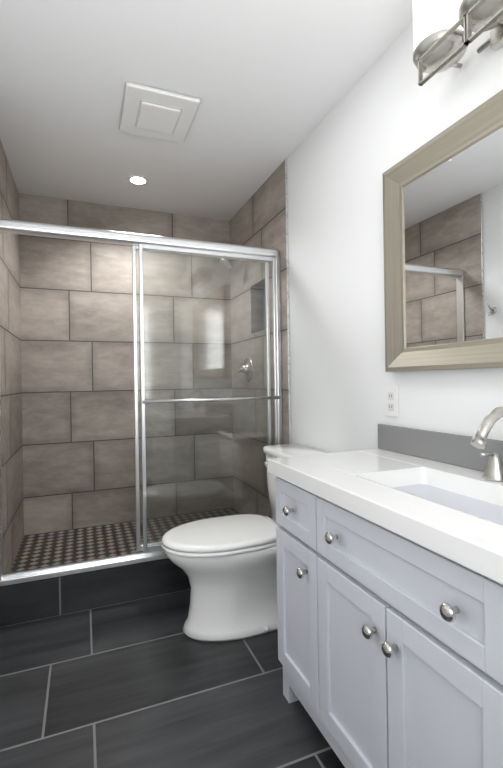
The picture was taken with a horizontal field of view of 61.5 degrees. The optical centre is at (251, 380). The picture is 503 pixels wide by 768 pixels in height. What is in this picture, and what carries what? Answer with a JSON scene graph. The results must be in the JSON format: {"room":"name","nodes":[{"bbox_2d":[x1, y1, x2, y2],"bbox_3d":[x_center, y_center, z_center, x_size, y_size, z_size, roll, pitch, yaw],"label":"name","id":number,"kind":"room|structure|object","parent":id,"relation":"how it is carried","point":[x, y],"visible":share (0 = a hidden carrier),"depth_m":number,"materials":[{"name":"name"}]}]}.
{"room":"bathroom","nodes":[
{"label":"bathroom","id":0,"kind":"room"},
{"bbox_2d":[19,193,233,534],"bbox_3d":[-0.884,-0.009,3.205,1.824,2.535,0.150,-1,0,-22],"label":"wall","id":1,"kind":"structure","parent":0,"point":[77,373],"depth_m":3.07,"materials":[{"name":"tile"}]},
{"bbox_2d":[0,589,344,767],"bbox_3d":[0.042,1.194,0.927,1.824,0.100,3.105,-1,0,-22],"label":"floor","id":2,"kind":"structure","parent":0,"point":[148,682],"depth_m":1.53,"materials":[{"name":"tile"}]},
{"bbox_2d":[0,558,190,626],"bbox_3d":[-0.515,1.060,2.319,1.524,0.185,0.108,-1,0,-22],"label":"curb","id":3,"kind":"object","parent":2,"relation":"on","point":[38,599],"visible":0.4,"depth_m":2.14,"materials":[{"name":"tile"}]},
{"bbox_2d":[0,218,282,586],"bbox_3d":[-0.517,0.091,2.288,1.500,1.751,0.102,-1,0,-22],"label":"shower door","id":4,"kind":"structure","parent":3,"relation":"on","point":[142,243],"depth_m":2.33,"materials":[{"name":"clear glass"}]},
{"bbox_2d":[162,444,327,641],"bbox_3d":[-0.028,0.752,2.035,0.797,0.785,0.500,-1,0,-22],"label":"toilet","id":5,"kind":"object","parent":2,"relation":"on","point":[227,565],"visible":0.62,"depth_m":1.89,"materials":[{"name":"white ceramic"}]},
{"bbox_2d":[268,407,502,767],"bbox_3d":[0.522,0.602,1.049,0.516,1.070,1.250,-1,0,-22],"label":"bathroom vanity","id":6,"kind":"object","parent":2,"relation":"on","point":[389,551],"visible":1,"depth_m":1.04,"materials":[{"name":"white paint"}]},
{"bbox_2d":[0,0,412,220],"bbox_3d":[-0.177,-1.338,1.380,1.824,0.100,4.080,-1,0,-22],"label":"ceiling","id":7,"kind":"structure","parent":0,"point":[269,84],"depth_m":1.83,"materials":[{"name":"white paint"}]},
{"bbox_2d":[127,175,148,185],"bbox_3d":[-0.725,-1.277,2.701,0.136,0.004,0.136,-1,0,-22],"label":"recessed light","id":8,"kind":"object","parent":7,"relation":"in","point":[139,180],"visible":1,"depth_m":2.70,"materials":[{"name":"white plastic"}]},
{"bbox_2d":[119,82,200,142],"bbox_3d":[-0.450,-1.268,2.035,0.330,0.030,0.370,-1,0,-22],"label":"fan","id":9,"kind":"object","parent":7,"relation":"attached to","point":[148,111],"visible":0.98,"depth_m":1.99,"materials":[{"name":"white plastic"}]},
{"bbox_2d":[287,22,502,452],"bbox_3d":[0.620,-0.033,1.690,0.150,2.535,3.780,-1,0,-22],"label":"wall","id":10,"kind":"structure","parent":0,"point":[387,112],"depth_m":1.83,"materials":[{"name":"white paint"}]},
{"bbox_2d":[229,160,288,516],"bbox_3d":[0.072,-0.074,2.961,0.095,2.435,1.013,-1,0,-22],"label":"tiled wall","id":11,"kind":"structure","parent":10,"relation":"attached to","point":[258,219],"depth_m":2.94,"materials":[{"name":"grey tile"}]},
{"bbox_2d":[220,259,231,268],"bbox_3d":[-0.130,-0.879,3.032,0.204,0.154,0.106,-1,0,-22],"label":"shower head","id":12,"kind":"object","parent":11,"relation":"attached to","point":[227,262],"depth_m":3.00},
{"bbox_2d":[238,357,252,380],"bbox_3d":[-0.049,-0.083,3.055,0.058,0.172,0.172,-1,0,-22],"label":"shower valve","id":13,"kind":"object","parent":11,"relation":"attached to","point":[244,368],"depth_m":3.03,"materials":[{"name":"silver metal"}]},
{"bbox_2d":[263,287,265,329],"bbox_3d":[0.134,-0.503,2.925,0.006,0.350,0.270,-1,0,-22],"label":"wall niche","id":14,"kind":"object","parent":11,"relation":"in","point":[264,326],"depth_m":3.02,"materials":[{"name":"grey tile"}]},
{"bbox_2d":[285,159,290,443],"bbox_3d":[0.221,-0.076,2.473,0.012,2.435,0.004,-1,0,-22],"label":"trim","id":15,"kind":"structure","parent":10,"relation":"attached to","point":[287,259],"depth_m":2.47,"materials":[{"name":"silver metal"}]},
{"bbox_2d":[385,386,398,416],"bbox_3d":[0.549,0.082,1.658,0.008,0.118,0.072,-1,0,-22],"label":"electrical outlet plate","id":16,"kind":"object","parent":10,"relation":"attached to","point":[391,400],"visible":1,"depth_m":1.65,"materials":[{"name":"white plastic"}]},
{"bbox_2d":[382,89,502,371],"bbox_3d":[0.724,-0.421,1.151,0.040,0.768,1.058,-1,0,-22],"label":"mirror","id":17,"kind":"object","parent":10,"relation":"attached to","point":[443,238],"visible":1,"depth_m":1.37,"materials":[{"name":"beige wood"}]},
{"bbox_2d":[413,0,502,85],"bbox_3d":[0.658,-1.044,1.090,0.189,0.333,0.586,-1,0,-22],"label":"sconce","id":18,"kind":"object","parent":10,"relation":"attached to","point":[443,36],"visible":1,"depth_m":1.22,"materials":[{"name":"silver metal"}]},
{"bbox_3d":[-0.935,-0.009,1.070,0.150,2.535,3.780,-1,0,-22],"label":"wall","id":19,"kind":"structure","parent":0,"visible":0},
{"bbox_2d":[0,139,23,573],"bbox_3d":[-1.361,-0.052,2.357,0.011,2.435,1.075,-1,0,-22],"label":"tile","id":20,"kind":"structure","parent":19,"relation":"attached to","point":[11,424],"depth_m":2.43,"materials":[{"name":"grey tile"}]},
{"label":"outside","id":21,"kind":"structure","parent":0,"visible":0},
{"bbox_2d":[10,508,239,572],"bbox_3d":[-0.714,1.145,2.822,1.824,0.220,0.975,-1,0,-22],"label":"shower floor","id":22,"kind":"structure","parent":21,"point":[47,549],"depth_m":2.73,"materials":[{"name":"tile"}]}
]}

